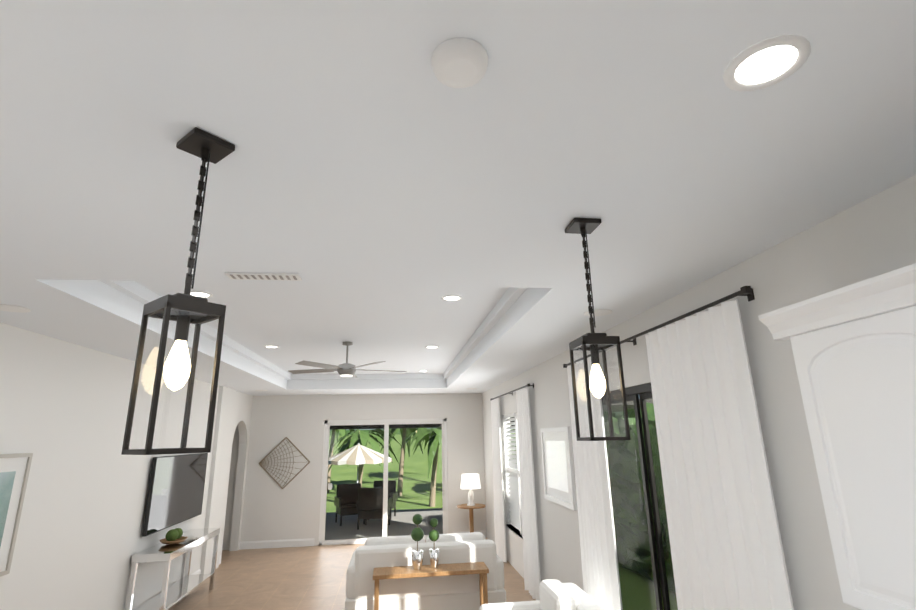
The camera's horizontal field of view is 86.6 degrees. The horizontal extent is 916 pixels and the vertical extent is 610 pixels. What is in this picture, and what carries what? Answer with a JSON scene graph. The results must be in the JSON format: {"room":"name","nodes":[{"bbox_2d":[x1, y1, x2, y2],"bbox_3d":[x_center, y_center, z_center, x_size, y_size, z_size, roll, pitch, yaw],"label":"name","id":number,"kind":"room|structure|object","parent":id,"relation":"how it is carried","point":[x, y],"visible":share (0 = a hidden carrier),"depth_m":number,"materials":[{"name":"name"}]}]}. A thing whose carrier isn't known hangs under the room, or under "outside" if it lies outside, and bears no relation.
{"room":"living room","nodes":[
{"label":"living room","id":0,"kind":"room"},
{"bbox_2d":[0,322,252,609],"bbox_3d":[-3.635,2.023,5.109,0.150,2.840,9.390,1,-15,-7],"label":"wall","id":1,"kind":"structure","parent":0,"point":[80,539],"depth_m":4.56,"materials":[{"name":"white paint"}]},
{"bbox_2d":[0,453,32,576],"bbox_3d":[-3.325,1.500,3.417,0.029,0.860,0.660,1,-15,-7],"label":"picture","id":2,"kind":"object","parent":1,"relation":"attached to","point":[14,471],"visible":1,"depth_m":3.64,"materials":[{"name":"beige"}]},
{"bbox_2d":[142,453,207,536],"bbox_3d":[-3.691,2.429,6.423,0.076,0.860,1.650,1,-15,-7],"label":"wall-mounted tv","id":3,"kind":"object","parent":1,"relation":"attached to","point":[176,490],"visible":1,"depth_m":6.21,"materials":[{"name":"black"}]},
{"bbox_2d":[191,555,221,574],"bbox_3d":[-3.454,3.179,4.213,0.016,0.135,8.152,1,-15,-7],"label":"baseboard","id":4,"kind":"structure","parent":1,"relation":"attached to","point":[197,572],"depth_m":7.22,"materials":[{"name":"white wood"}]},
{"bbox_2d":[200,386,235,573],"bbox_3d":[-3.892,2.783,7.919,0.060,2.840,0.650,1,-15,-7],"label":"pilaster","id":5,"kind":"object","parent":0,"point":[219,465],"visible":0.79,"depth_m":7.86,"materials":[{"name":"white paint"}]},
{"bbox_2d":[167,538,535,609],"bbox_3d":[-3.989,2.580,1.488,11.540,0.100,16.050,1,-15,-7],"label":"floor","id":6,"kind":"structure","parent":0,"point":[302,578],"depth_m":6.94,"materials":[{"name":"beige wood"}]},
{"bbox_2d":[125,528,219,609],"bbox_3d":[-3.470,3.332,6.024,0.400,0.780,1.600,1,-15,-7],"label":"console table","id":7,"kind":"object","parent":6,"relation":"on","point":[166,597],"visible":0.98,"depth_m":5.74,"materials":[{"name":"white wood"}]},
{"bbox_2d":[159,528,187,544],"bbox_3d":[-3.448,2.805,5.908,0.300,0.174,0.300,1,-15,-7],"label":"moss bowl","id":8,"kind":"object","parent":7,"relation":"on","point":[173,536],"visible":1,"depth_m":5.83,"materials":[{"name":"brown wood"}]},
{"bbox_2d":[345,532,505,609],"bbox_3d":[-0.396,3.155,5.763,1.750,0.860,0.950,1,-15,-7],"label":"sofa","id":9,"kind":"object","parent":6,"relation":"on","point":[456,592],"visible":0.67,"depth_m":5.33,"materials":[{"name":"white fabric"}]},
{"bbox_2d":[373,562,488,609],"bbox_3d":[-0.284,3.093,5.079,1.200,0.620,0.320,1,-15,-7],"label":"table","id":10,"kind":"object","parent":6,"relation":"on","point":[481,569],"visible":0.98,"depth_m":5.06,"materials":[{"name":"brown wood"}]},
{"bbox_2d":[411,514,423,569],"bbox_3d":[-0.433,2.526,5.204,0.136,0.544,0.130,1,-15,-7],"label":"topiary","id":11,"kind":"object","parent":10,"relation":"on","point":[417,533],"visible":1,"depth_m":5.17,"materials":[{"name":"green plant"}]},
{"bbox_2d":[429,518,438,567],"bbox_3d":[-0.258,2.563,5.248,0.116,0.489,0.110,1,-15,-7],"label":"topiary","id":12,"kind":"object","parent":10,"relation":"on","point":[434,551],"visible":1,"depth_m":5.21,"materials":[{"name":"green plant"}]},
{"bbox_2d":[457,503,484,532],"bbox_3d":[0.261,4.190,9.300,0.560,0.670,0.560,1,-15,-7],"label":"side table","id":13,"kind":"object","parent":6,"relation":"on","point":[470,508],"visible":0.42,"depth_m":9.27,"materials":[{"name":"brown wood"}]},
{"bbox_2d":[461,473,480,505],"bbox_3d":[0.248,3.591,9.461,0.400,0.569,0.394,1,-15,-7],"label":"lamp","id":14,"kind":"object","parent":13,"relation":"on","point":[470,481],"visible":1,"depth_m":9.37,"materials":[{"name":"white ceramic"}]},
{"bbox_2d":[479,579,604,609],"bbox_3d":[0.641,2.622,3.745,0.850,0.800,0.850,1,-15,-7],"label":"armchair","id":15,"kind":"object","parent":6,"relation":"on","point":[555,594],"visible":1,"depth_m":3.84,"materials":[{"name":"white fabric"},{"name":"wood"}]},
{"bbox_2d":[222,393,485,549],"bbox_3d":[-2.540,3.244,9.743,6.490,2.840,0.150,1,-15,-7],"label":"wall","id":16,"kind":"structure","parent":0,"point":[273,509],"depth_m":9.76,"materials":[{"name":"white paint"}]},
{"bbox_2d":[239,538,313,549],"bbox_3d":[-3.420,4.517,9.198,1.360,0.135,0.016,1,-15,-7],"label":"baseboard","id":17,"kind":"structure","parent":16,"relation":"attached to","point":[276,543],"depth_m":9.19,"materials":[{"name":"white wood"}]},
{"bbox_2d":[259,437,309,488],"bbox_3d":[-3.413,3.102,9.570,0.979,0.979,0.024,1,-15,-7],"label":"art","id":18,"kind":"object","parent":16,"relation":"attached to","point":[263,467],"visible":1,"depth_m":9.55,"materials":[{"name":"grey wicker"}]},
{"bbox_2d":[319,418,447,544],"bbox_3d":[-1.456,3.500,9.798,2.500,2.330,0.080,1,-15,-7],"label":"sliding door","id":19,"kind":"structure","parent":16,"relation":"in","point":[386,423],"depth_m":9.82,"materials":[{"name":"white"}]},
{"bbox_2d":[453,530,486,537],"bbox_3d":[0.231,4.563,9.657,0.680,0.135,0.016,1,-15,-7],"label":"baseboard","id":20,"kind":"structure","parent":16,"relation":"attached to","point":[484,532],"depth_m":9.68,"materials":[{"name":"white wood"}]},
{"bbox_2d":[0,0,915,395],"bbox_3d":[-4.051,-0.384,2.284,11.540,0.360,16.050,1,-15,-7],"label":"ceiling","id":21,"kind":"structure","parent":0,"point":[376,184],"depth_m":1.61,"materials":[{"name":"white paint"}]},
{"bbox_2d":[0,304,30,312],"bbox_3d":[-2.929,0.023,3.180,0.210,0.006,0.210,1,-15,-7],"label":"speaker","id":22,"kind":"object","parent":21,"relation":"attached to","point":[10,308],"visible":0.98,"depth_m":3.18},
{"bbox_2d":[121,127,234,454],"bbox_3d":[-0.749,-0.055,1.349,0.150,0.894,0.150,-13,-19,36],"label":"pendant light","id":23,"kind":"object","parent":21,"relation":"hanging from","point":[186,309],"visible":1,"depth_m":1.30,"materials":[{"name":"black metal"}]},
{"bbox_2d":[190,291,212,297],"bbox_3d":[-2.045,-0.083,3.855,0.184,0.008,0.184,1,-15,-7],"label":"recessed light","id":24,"kind":"object","parent":21,"relation":"in","point":[203,294],"visible":0.75,"depth_m":3.85,"materials":[{"name":"white"}]},
{"bbox_2d":[225,272,301,280],"bbox_3d":[-1.057,-0.155,2.655,0.380,0.011,0.100,1,-15,-7],"label":"ceiling vent","id":25,"kind":"object","parent":21,"relation":"in","point":[262,276],"visible":0.96,"depth_m":2.64,"materials":[{"name":"white plastic"}]},
{"bbox_2d":[264,345,278,347],"bbox_3d":[-2.333,0.523,6.087,0.184,0.008,0.184,1,-15,-7],"label":"recessed light","id":26,"kind":"object","parent":21,"relation":"in","point":[270,346],"visible":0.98,"depth_m":6.07,"materials":[{"name":"white"}]},
{"bbox_2d":[288,341,406,377],"bbox_3d":[-1.345,0.669,5.924,1.445,0.414,1.381,1,-15,-7],"label":"ceiling fan","id":27,"kind":"object","parent":21,"relation":"hanging from","point":[346,369],"visible":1,"depth_m":5.78,"materials":[{"name":"grey metal"}]},
{"bbox_2d":[425,345,438,347],"bbox_3d":[-0.339,0.548,6.337,0.184,0.008,0.184,1,-15,-7],"label":"recessed light","id":28,"kind":"object","parent":21,"relation":"in","point":[431,346],"visible":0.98,"depth_m":6.31,"materials":[{"name":"white"}]},
{"bbox_2d":[441,295,462,300],"bbox_3d":[-0.051,-0.058,4.106,0.184,0.008,0.184,1,-15,-7],"label":"recessed light","id":29,"kind":"object","parent":21,"relation":"in","point":[451,297],"visible":0.96,"depth_m":4.09,"materials":[{"name":"white"}]},
{"bbox_2d":[431,38,487,87],"bbox_3d":[0.004,-0.569,1.157,0.136,0.033,0.136,1,-15,-7],"label":"smoke detector","id":30,"kind":"object","parent":21,"relation":"attached to","point":[459,62],"visible":0.98,"depth_m":1.13,"materials":[{"name":"white plastic"}]},
{"bbox_2d":[565,218,630,440],"bbox_3d":[0.542,0.084,1.968,0.150,0.894,0.150,1,-15,-7],"label":"pendant light","id":31,"kind":"object","parent":21,"relation":"hanging from","point":[593,343],"visible":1,"depth_m":1.92,"materials":[{"name":"brown metal"}]},
{"bbox_2d":[584,309,612,316],"bbox_3d":[1.045,0.060,3.631,0.210,0.006,0.210,1,-15,-7],"label":"speaker","id":32,"kind":"object","parent":21,"relation":"attached to","point":[600,312],"visible":0.88,"depth_m":3.61},
{"bbox_2d":[723,35,810,91],"bbox_3d":[0.755,-0.587,1.194,0.184,0.008,0.184,1,-15,-7],"label":"recessed light","id":33,"kind":"object","parent":21,"relation":"in","point":[767,63],"visible":1,"depth_m":1.19,"materials":[{"name":"white"}]},
{"bbox_2d":[482,175,915,609],"bbox_3d":[1.573,1.250,2.645,0.150,2.840,15.800,1,-15,-7],"label":"wall","id":34,"kind":"structure","parent":0,"point":[872,237],"depth_m":2.34,"materials":[{"name":"white paint"}]},
{"bbox_2d":[490,383,533,400],"bbox_3d":[0.809,1.396,7.676,0.104,0.060,2.636,1,-15,-7],"label":"curtain rod","id":35,"kind":"object","parent":34,"relation":"attached to","point":[528,385],"visible":0.79,"depth_m":7.22,"materials":[{"name":"brown metal"}]},
{"bbox_2d":[491,398,506,562],"bbox_3d":[0.679,2.902,8.260,0.092,2.560,0.535,1,-15,-7],"label":"curtain","id":36,"kind":"object","parent":35,"relation":"hanging from","point":[499,524],"visible":0.9,"depth_m":8.19,"materials":[{"name":"white fabric"}]},
{"bbox_2d":[516,387,540,599],"bbox_3d":[0.917,2.401,6.412,0.092,2.560,0.535,1,-15,-7],"label":"curtain","id":37,"kind":"object","parent":35,"relation":"hanging from","point":[532,576],"visible":0.96,"depth_m":6.35,"materials":[{"name":"white fabric"}]},
{"bbox_2d":[503,412,521,536],"bbox_3d":[0.961,2.546,7.383,0.150,1.780,1.800,1,-15,-7],"label":"window shutters","id":38,"kind":"object","parent":34,"relation":"attached to","point":[513,492],"visible":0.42,"depth_m":7.85,"materials":[{"name":"white wood"}]},
{"bbox_2d":[540,427,576,509],"bbox_3d":[1.115,1.811,5.504,0.029,0.820,1.000,1,-15,-7],"label":"picture","id":39,"kind":"object","parent":34,"relation":"attached to","point":[558,472],"visible":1,"depth_m":5.42,"materials":[{"name":"white"}]},
{"bbox_2d":[602,383,675,609],"bbox_3d":[1.439,1.761,3.533,0.080,2.320,2.300,1,-15,-7],"label":"sliding window","id":40,"kind":"structure","parent":34,"relation":"in","point":[643,392],"depth_m":3.64,"materials":[{"name":"brown metal"}]},
{"bbox_2d":[563,286,754,367],"bbox_3d":[1.317,0.280,3.752,0.104,0.060,2.756,1,-15,-7],"label":"curtain rod","id":41,"kind":"object","parent":34,"relation":"attached to","point":[747,291],"visible":0.85,"depth_m":2.85,"materials":[{"name":"brown metal"}]},
{"bbox_2d":[567,357,622,609],"bbox_3d":[1.193,1.799,4.290,0.093,2.610,0.730,1,-15,-7],"label":"curtain","id":42,"kind":"object","parent":41,"relation":"hanging from","point":[600,573],"visible":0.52,"depth_m":4.23,"materials":[{"name":"white fabric"}]},
{"bbox_2d":[645,299,793,609],"bbox_3d":[1.407,1.349,2.633,0.092,2.610,0.950,1,-15,-7],"label":"curtain","id":43,"kind":"object","parent":41,"relation":"hanging from","point":[727,552],"visible":0.98,"depth_m":2.65,"materials":[{"name":"white fabric"}]},
{"bbox_2d":[778,291,915,609],"bbox_3d":[1.508,0.406,1.221,0.349,0.925,1.122,1,-15,-7],"label":"upper cabinet","id":44,"kind":"object","parent":34,"relation":"attached to","point":[854,349],"depth_m":1.54,"materials":[{"name":"white wood"}]},
{"label":"outside","id":45,"kind":"structure","parent":0,"visible":0},
{"bbox_2d":[326,428,515,512],"bbox_3d":[1.951,17.210,60.471,200.000,5.200,94.440,1,-15,-7],"label":"outdoor scenery backdrop","id":46,"kind":"structure","parent":45,"point":[374,450],"depth_m":28.85,"materials":[{"name":"green plant"}]},
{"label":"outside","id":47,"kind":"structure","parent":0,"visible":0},
{"bbox_2d":[325,398,652,539],"bbox_3d":[-1.381,3.993,12.120,13.000,2.820,4.495,1,-15,-7],"label":"lanai","id":48,"kind":"object","parent":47,"point":[333,528],"depth_m":11.67,"materials":[{"name":"grey"}]},
{"bbox_2d":[334,483,364,525],"bbox_3d":[-2.626,4.856,11.889,0.680,0.880,0.620,6,-16,-24],"label":"patio chair","id":49,"kind":"object","parent":48,"relation":"on","point":[340,499],"depth_m":12.04,"materials":[{"name":"black wicker"}]},
{"bbox_2d":[356,487,391,529],"bbox_3d":[-1.941,4.677,11.275,0.680,0.880,0.620,-3,-15,6],"label":"patio chair","id":50,"kind":"object","parent":48,"relation":"on","point":[364,496],"depth_m":11.02,"materials":[{"name":"black wicker"}]},
{"bbox_2d":[367,480,397,519],"bbox_3d":[-1.951,5.022,12.558,0.680,0.880,0.620,-2,-15,4],"label":"patio chair","id":51,"kind":"object","parent":48,"relation":"on","point":[391,485],"depth_m":12.80,"materials":[{"name":"brown metal"}]},
{"bbox_2d":[618,562,677,609],"bbox_3d":[20.969,1.685,0.123,37.700,0.001,25.200,1,-15,-7],"label":"ground","id":52,"kind":"structure","parent":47,"point":[642,596],"depth_m":6.31,"materials":[{"name":"green plant"}]},
{"bbox_2d":[603,402,675,593],"bbox_3d":[3.142,2.096,4.915,1.869,2.410,11.000,1,-15,-7],"label":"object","id":53,"kind":"object","parent":52,"relation":"on","point":[624,490],"depth_m":6.70,"materials":[{"name":"green plant"}]}
]}

